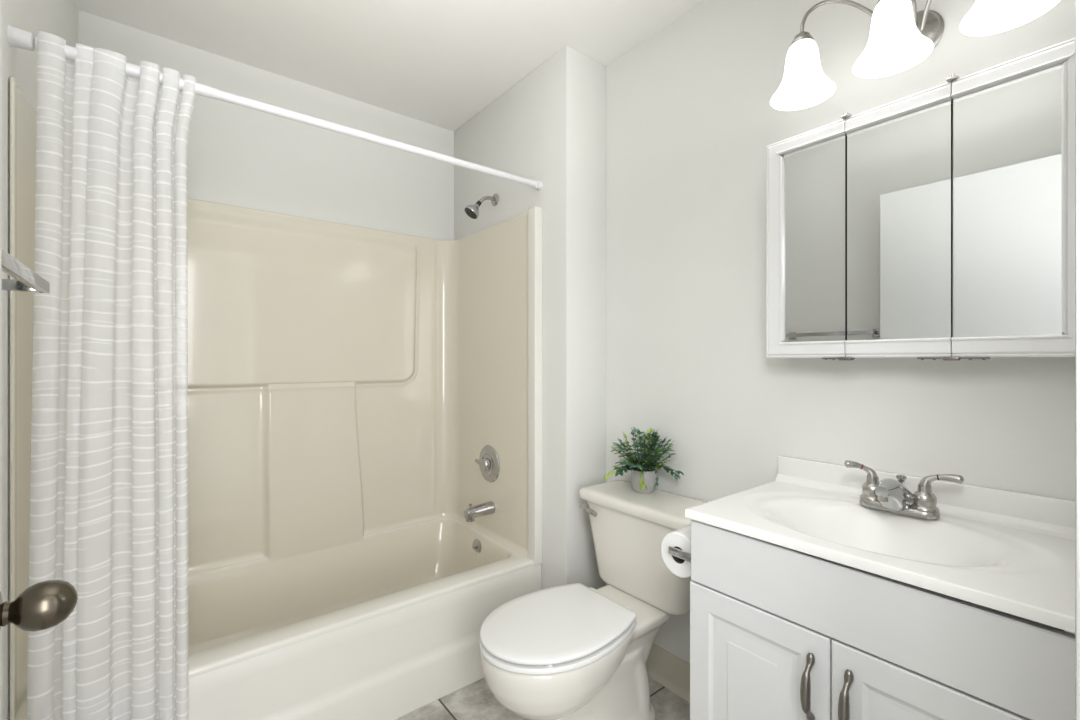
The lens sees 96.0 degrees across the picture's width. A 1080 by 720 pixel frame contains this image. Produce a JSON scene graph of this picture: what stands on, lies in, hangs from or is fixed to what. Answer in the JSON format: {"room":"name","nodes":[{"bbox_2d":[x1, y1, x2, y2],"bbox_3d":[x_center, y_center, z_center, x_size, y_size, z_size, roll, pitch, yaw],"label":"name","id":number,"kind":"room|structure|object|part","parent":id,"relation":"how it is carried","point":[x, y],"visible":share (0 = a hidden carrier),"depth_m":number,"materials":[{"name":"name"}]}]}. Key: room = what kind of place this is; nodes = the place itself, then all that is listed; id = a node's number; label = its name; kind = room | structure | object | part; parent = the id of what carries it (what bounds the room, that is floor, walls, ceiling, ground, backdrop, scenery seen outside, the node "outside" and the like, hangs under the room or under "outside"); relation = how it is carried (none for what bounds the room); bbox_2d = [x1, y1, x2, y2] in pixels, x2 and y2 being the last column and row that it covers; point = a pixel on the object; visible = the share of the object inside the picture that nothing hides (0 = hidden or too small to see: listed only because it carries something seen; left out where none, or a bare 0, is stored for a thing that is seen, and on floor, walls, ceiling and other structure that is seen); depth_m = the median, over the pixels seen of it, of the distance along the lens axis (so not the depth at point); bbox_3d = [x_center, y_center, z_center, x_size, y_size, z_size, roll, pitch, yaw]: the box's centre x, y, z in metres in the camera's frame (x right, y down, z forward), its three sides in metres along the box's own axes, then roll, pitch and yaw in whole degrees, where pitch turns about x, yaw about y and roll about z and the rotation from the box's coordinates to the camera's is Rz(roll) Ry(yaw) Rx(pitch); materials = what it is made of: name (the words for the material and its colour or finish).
{"room":"bathroom","nodes":[
{"label":"bathroom","id":0,"kind":"room"},
{"bbox_2d":[2,0,77,719],"bbox_3d":[-0.969,-0.020,0.749,0.168,2.440,2.555,0,0,-38],"label":"wall","id":1,"kind":"structure","parent":0,"point":[59,18],"depth_m":1.09,"materials":[{"name":"paint"}]},
{"bbox_2d":[2,249,49,292],"bbox_3d":[-0.878,-0.144,0.766,0.092,0.044,0.484,0,0,-38],"label":"towel bar","id":2,"kind":"object","parent":1,"relation":"attached to","point":[27,280],"visible":1,"depth_m":0.84,"materials":[{"name":"silver metal"}]},
{"bbox_3d":[-1.015,-0.144,0.938,0.082,0.020,0.018,0,0,-38],"label":"post","id":3,"kind":"part","parent":2,"relation":"part of","materials":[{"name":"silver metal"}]},
{"bbox_2d":[7,25,542,189],"bbox_3d":[-0.600,-0.734,1.574,1.528,0.045,0.045,0,0,-38],"label":"curtain rod","id":4,"kind":"object","parent":1,"relation":"attached to","point":[18,38],"visible":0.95,"depth_m":1.46,"materials":[{"name":"white metal"}]},
{"bbox_2d":[27,31,195,719],"bbox_3d":[-1.031,0.204,1.192,0.311,1.921,0.113,0,0,-36],"label":"shower curtain","id":5,"kind":"object","parent":4,"relation":"hanging from","point":[109,470],"visible":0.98,"depth_m":1.18,"materials":[{"name":"fabric"}]},
{"bbox_2d":[78,10,453,239],"bbox_3d":[-1.012,-0.020,2.277,1.951,2.440,0.100,0,0,-38],"label":"wall","id":6,"kind":"structure","parent":0,"point":[237,155],"depth_m":2.16,"materials":[{"name":"paint"}]},
{"bbox_2d":[75,0,705,131],"bbox_3d":[-0.252,-1.280,1.313,1.951,0.080,2.555,0,0,-38],"label":"ceiling","id":7,"kind":"structure","parent":0,"point":[440,63],"depth_m":1.86,"materials":[{"name":"paint"}]},
{"bbox_2d":[454,46,605,589],"bbox_3d":[-0.094,-0.020,2.347,0.223,2.440,0.925,0,0,-38],"label":"wall","id":8,"kind":"structure","parent":0,"point":[549,127],"depth_m":2.00,"materials":[{"name":"paint"}]},
{"bbox_2d":[465,194,498,218],"bbox_3d":[-0.279,-0.724,2.281,0.156,0.134,0.072,0,0,-34],"label":"shower fixture","id":9,"kind":"object","parent":8,"relation":"attached to","point":[472,211],"visible":1,"depth_m":2.26,"materials":[{"name":"silver metal"}]},
{"bbox_3d":[-0.249,-0.751,2.293,0.091,0.046,0.020,0,0,-31],"label":"shower arm","id":10,"kind":"part","parent":9,"relation":"part of","materials":[{"name":"silver metal"}]},
{"bbox_2d":[395,676,689,719],"bbox_3d":[0.029,1.240,0.955,1.951,0.080,3.465,0,0,-38],"label":"floor","id":11,"kind":"structure","parent":0,"point":[474,701],"depth_m":1.68,"materials":[{"name":"tile"}]},
{"bbox_2d":[9,77,541,719],"bbox_3d":[-0.823,0.282,1.858,1.526,1.836,0.788,0,0,-38],"label":"bathtub","id":12,"kind":"object","parent":11,"relation":"on","point":[347,384],"visible":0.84,"depth_m":2.07,"materials":[{"name":"beige plastic"}]},
{"bbox_2d":[188,518,533,678],"bbox_3d":[-0.811,1.010,1.881,1.476,0.360,0.763,0,0,-38],"label":"basin","id":13,"kind":"object","parent":12,"relation":"in","point":[383,602],"depth_m":1.91,"materials":[{"name":"beige plastic"}]},
{"bbox_2d":[473,539,481,553],"bbox_3d":[-0.299,0.903,2.333,0.042,0.086,0.086,0,0,-38],"label":"overflow plate","id":14,"kind":"object","parent":12,"relation":"attached to","point":[477,547],"visible":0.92,"depth_m":2.32,"materials":[{"name":"silver metal"}]},
{"bbox_2d":[464,501,494,521],"bbox_3d":[-0.281,0.692,2.241,0.142,0.076,0.058,0,0,-38],"label":"tub spout","id":15,"kind":"object","parent":12,"relation":"attached to","point":[486,508],"visible":1,"depth_m":2.22,"materials":[{"name":"silver metal"}]},
{"bbox_2d":[475,445,499,481],"bbox_3d":[-0.255,0.490,2.287,0.044,0.174,0.174,0,0,-38],"label":"shower valve","id":16,"kind":"object","parent":12,"relation":"attached to","point":[488,461],"visible":1,"depth_m":2.27,"materials":[{"name":"silver metal"}]},
{"bbox_3d":[-0.257,0.490,2.286,0.028,0.060,0.060,0,0,-38],"label":"handle","id":17,"kind":"part","parent":16,"relation":"part of","materials":[{"name":"silver metal"}]},
{"bbox_2d":[479,480,706,719],"bbox_3d":[0.166,0.842,1.552,0.784,0.717,0.493,0,0,-38],"label":"toilet","id":18,"kind":"object","parent":11,"relation":"on","point":[576,651],"visible":1,"depth_m":1.50,"materials":[{"name":"beige ceramic"}]},
{"bbox_3d":[0.038,0.803,1.451,0.458,0.016,0.363,0,0,-38],"label":"seat","id":19,"kind":"part","parent":18,"relation":"part of","materials":[{"name":"white plastic"}]},
{"bbox_3d":[0.039,0.780,1.452,0.458,0.018,0.360,0,0,-38],"label":"lid","id":20,"kind":"part","parent":18,"relation":"part of","materials":[{"name":"white plastic"}]},
{"bbox_3d":[0.118,1.007,1.514,0.654,0.386,0.348,0,0,-38],"label":"bowl","id":21,"kind":"part","parent":18,"relation":"part of","materials":[{"name":"beige ceramic"}]},
{"bbox_3d":[0.177,0.554,1.789,0.019,0.028,0.089,0,0,-35],"label":"lever arm","id":22,"kind":"part","parent":18,"relation":"part of","materials":[{"name":"silver metal"}]},
{"bbox_3d":[0.386,0.673,1.725,0.212,0.302,0.464,0,0,-38],"label":"tank","id":23,"kind":"part","parent":18,"relation":"part of","materials":[{"name":"beige ceramic"}]},
{"bbox_3d":[0.381,0.502,1.721,0.236,0.039,0.493,0,0,-38],"label":"tank lid","id":24,"kind":"part","parent":18,"relation":"part of","materials":[{"name":"beige ceramic"}]},
{"bbox_2d":[604,426,683,493],"bbox_3d":[0.357,0.365,1.760,0.236,0.235,0.304,0,0,-38],"label":"potted plant","id":25,"kind":"object","parent":18,"relation":"on","point":[644,479],"visible":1,"depth_m":1.76,"materials":[{"name":"green plant"}]},
{"bbox_3d":[0.382,0.442,1.792,0.094,0.082,0.093,0,0,-38],"label":"pot","id":26,"kind":"part","parent":25,"relation":"part of","materials":[{"name":"white ceramic"}]},
{"bbox_2d":[690,519,1074,719],"bbox_3d":[0.730,0.791,1.062,0.513,0.818,0.636,0,0,-38],"label":"vanity cabinet","id":27,"kind":"object","parent":11,"relation":"on","point":[777,632],"visible":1,"depth_m":0.91,"materials":[{"name":"white wood"}]},
{"bbox_2d":[669,546,690,561],"bbox_3d":[0.406,0.491,1.261,0.145,0.046,0.082,0,0,-38],"label":"toilet paper holder","id":28,"kind":"object","parent":27,"relation":"attached to","point":[677,552],"visible":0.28,"depth_m":1.23,"materials":[{"name":"silver metal"}]},
{"bbox_2d":[661,526,690,577],"bbox_3d":[0.395,0.500,1.280,0.104,0.112,0.112,0,0,-38],"label":"toilet paper roll","id":29,"kind":"object","parent":28,"relation":"hanging from","point":[681,538],"visible":0.59,"depth_m":1.25,"materials":[{"name":"paper"}]},
{"bbox_3d":[0.465,0.818,1.060,0.018,0.564,0.312,0,0,-38],"label":"door","id":30,"kind":"part","parent":27,"relation":"part of","materials":[{"name":"white wood"}]},
{"bbox_3d":[0.521,0.643,0.946,0.040,0.138,0.018,0,0,-38],"label":"handle","id":31,"kind":"part","parent":27,"relation":"part of","materials":[{"name":"silver metal"}]},
{"bbox_3d":[0.562,0.643,0.893,0.040,0.138,0.018,0,0,-38],"label":"handle","id":32,"kind":"part","parent":27,"relation":"part of","materials":[{"name":"silver metal"}]},
{"bbox_2d":[685,456,1074,632],"bbox_3d":[0.742,0.389,1.073,0.484,0.200,0.648,0,0,-38],"label":"washbasin","id":33,"kind":"object","parent":27,"relation":"in","point":[1007,551],"visible":0.84,"depth_m":1.05,"materials":[{"name":"white ceramic"}]},
{"bbox_2d":[844,460,963,518],"bbox_3d":[0.855,0.306,1.154,0.179,0.107,0.158,0,0,3],"label":"faucet","id":34,"kind":"object","parent":33,"relation":"on","point":[891,495],"visible":1,"depth_m":1.12,"materials":[{"name":"silver metal"}]},
{"bbox_3d":[0.802,0.275,1.215,0.071,0.043,0.023,0,0,19],"label":"lever","id":35,"kind":"part","parent":34,"relation":"part of","materials":[{"name":"silver metal"}]},
{"bbox_3d":[0.825,0.319,1.207,0.053,0.058,0.053,0,0,-38],"label":"handle","id":36,"kind":"part","parent":34,"relation":"part of","materials":[{"name":"silver metal"}]},
{"bbox_3d":[0.821,0.314,1.138,0.128,0.076,0.098,0,0,-38],"label":"spout","id":37,"kind":"part","parent":34,"relation":"part of","materials":[{"name":"silver metal"}]},
{"bbox_3d":[0.857,0.351,1.166,0.056,0.018,0.160,0,0,-38],"label":"plate","id":38,"kind":"part","parent":34,"relation":"part of","materials":[{"name":"silver metal"}]},
{"bbox_3d":[0.883,0.321,1.189,0.021,0.078,0.021,0,0,-38],"label":"lift rod","id":39,"kind":"part","parent":34,"relation":"part of","materials":[{"name":"silver metal"}]},
{"bbox_3d":[0.890,0.319,1.125,0.053,0.058,0.053,0,0,-38],"label":"handle","id":40,"kind":"part","parent":34,"relation":"part of","materials":[{"name":"silver metal"}]},
{"bbox_3d":[0.910,0.276,1.105,0.080,0.040,0.023,0,0,44],"label":"lever","id":41,"kind":"part","parent":34,"relation":"part of","materials":[{"name":"silver metal"}]},
{"bbox_3d":[0.662,0.818,0.809,0.018,0.564,0.320,0,0,-38],"label":"door","id":42,"kind":"part","parent":27,"relation":"part of","materials":[{"name":"white wood"}]},
{"bbox_3d":[0.580,0.741,0.944,0.018,0.718,0.598,0,0,-38],"label":"frame","id":43,"kind":"part","parent":27,"relation":"part of","materials":[{"name":"white wood"}]},
{"bbox_2d":[606,0,1074,663],"bbox_3d":[0.506,-0.020,1.846,0.100,2.440,2.455,0,0,-38],"label":"wall","id":44,"kind":"structure","parent":0,"point":[691,120],"depth_m":1.57,"materials":[{"name":"paint"}]},
{"bbox_2d":[646,643,689,702],"bbox_3d":[0.497,1.141,1.756,0.024,0.118,0.735,0,0,-38],"label":"baseboard","id":45,"kind":"structure","parent":44,"relation":"attached to","point":[663,667],"depth_m":1.78,"materials":[{"name":"plastic"}]},
{"bbox_2d":[770,0,1059,110],"bbox_3d":[0.843,-0.816,1.147,0.235,0.246,0.548,0,0,-38],"label":"vanity light","id":46,"kind":"object","parent":44,"relation":"attached to","point":[901,37],"visible":1,"depth_m":1.16,"materials":[{"name":"white glass"}]},
{"bbox_3d":[0.688,-0.762,1.277,0.054,0.082,0.054,0,0,-38],"label":"bulb","id":47,"kind":"part","parent":46,"relation":"part of","materials":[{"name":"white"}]},
{"bbox_3d":[0.688,-0.760,1.277,0.152,0.135,0.152,0,0,-38],"label":"lamp shade","id":48,"kind":"part","parent":46,"relation":"part of","materials":[{"name":"white glass"}]},
{"bbox_3d":[0.793,-0.870,1.248,0.229,0.137,0.027,0,0,17],"label":"arm","id":49,"kind":"part","parent":46,"relation":"part of","materials":[{"name":"silver metal"}]},
{"bbox_3d":[0.810,-0.762,1.121,0.054,0.082,0.054,0,0,-38],"label":"bulb","id":50,"kind":"part","parent":46,"relation":"part of","materials":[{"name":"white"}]},
{"bbox_3d":[0.810,-0.760,1.121,0.152,0.135,0.152,0,0,-38],"label":"lamp shade","id":51,"kind":"part","parent":46,"relation":"part of","materials":[{"name":"white glass"}]},
{"bbox_3d":[0.867,-0.873,1.156,0.143,0.127,0.016,0,0,-33],"label":"arm","id":52,"kind":"part","parent":46,"relation":"part of","materials":[{"name":"silver metal"}]},
{"bbox_3d":[0.929,-0.870,1.075,0.027,0.137,0.229,0,0,-3],"label":"arm","id":53,"kind":"part","parent":46,"relation":"part of","materials":[{"name":"silver metal"}]},
{"bbox_3d":[0.932,-0.760,0.966,0.152,0.135,0.152,0,0,-38],"label":"lamp shade","id":54,"kind":"part","parent":46,"relation":"part of","materials":[{"name":"white glass"}]},
{"bbox_2d":[766,38,1074,359],"bbox_3d":[0.886,-0.314,1.183,0.123,0.629,0.631,0,0,-38],"label":"medicine cabinet","id":55,"kind":"object","parent":44,"relation":"attached to","point":[938,222],"visible":1,"depth_m":1.09,"materials":[{"name":"white paint"}]},
{"bbox_3d":[0.716,-0.310,1.320,0.026,0.609,0.205,0,0,-38],"label":"door","id":56,"kind":"part","parent":55,"relation":"part of","materials":[{"name":"white paint"}]},
{"bbox_2d":[784,135,846,341],"bbox_3d":[0.735,-0.312,1.304,0.012,0.527,0.155,0,0,-38],"label":"mirror","id":57,"kind":"object","parent":55,"relation":"attached to","point":[815,168],"depth_m":1.29,"materials":[{"name":"silver metal"}]},
{"bbox_3d":[0.845,-0.310,1.156,0.026,0.609,0.208,0,0,-38],"label":"door","id":58,"kind":"part","parent":55,"relation":"part of","materials":[{"name":"white paint"}]},
{"bbox_2d":[847,100,951,339],"bbox_3d":[0.849,-0.312,1.159,0.012,0.527,0.206,0,0,-38],"label":"mirror","id":59,"kind":"object","parent":55,"relation":"attached to","point":[899,161],"depth_m":1.15,"materials":[{"name":"silver metal"}]},
{"bbox_2d":[953,63,1062,336],"bbox_3d":[0.966,-0.312,1.011,0.012,0.527,0.164,0,0,-38],"label":"mirror","id":60,"kind":"object","parent":55,"relation":"attached to","point":[1008,127],"depth_m":1.00,"materials":[{"name":"silver metal"}]},
{"bbox_3d":[0.977,-0.310,0.989,0.026,0.609,0.214,0,0,-38],"label":"door","id":61,"kind":"part","parent":55,"relation":"part of","materials":[{"name":"white paint"}]},
{"bbox_2d":[778,456,1074,527],"bbox_3d":[0.923,0.327,1.215,0.022,0.076,0.648,0,0,-38],"label":"backsplash","id":62,"kind":"structure","parent":44,"relation":"attached to","point":[1046,509],"depth_m":1.12,"materials":[{"name":"white stone"}]},
{"bbox_3d":[0.501,-0.020,0.356,1.751,2.440,0.120,0,0,-38],"label":"wall","id":63,"kind":"structure","parent":0,"visible":0},
{"bbox_2d":[0,0,77,719],"bbox_3d":[-0.396,0.172,0.292,0.109,2.033,0.812,0,0,-38],"label":"door","id":64,"kind":"structure","parent":63,"relation":"in","point":[44,605],"depth_m":0.57,"materials":[{"name":"paint"}]},
{"bbox_3d":[-0.591,0.289,0.568,0.074,0.054,0.054,0,0,-38],"label":"knob","id":65,"kind":"part","parent":64,"relation":"part of","materials":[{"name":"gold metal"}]},
{"bbox_2d":[1075,0,1079,719],"bbox_3d":[0.183,0.140,0.192,0.835,2.120,0.014,0,0,-38],"label":"trim","id":66,"kind":"structure","parent":63,"relation":"attached to","point":[1077,2],"depth_m":0.42,"materials":[{"name":"paint"}]}
]}

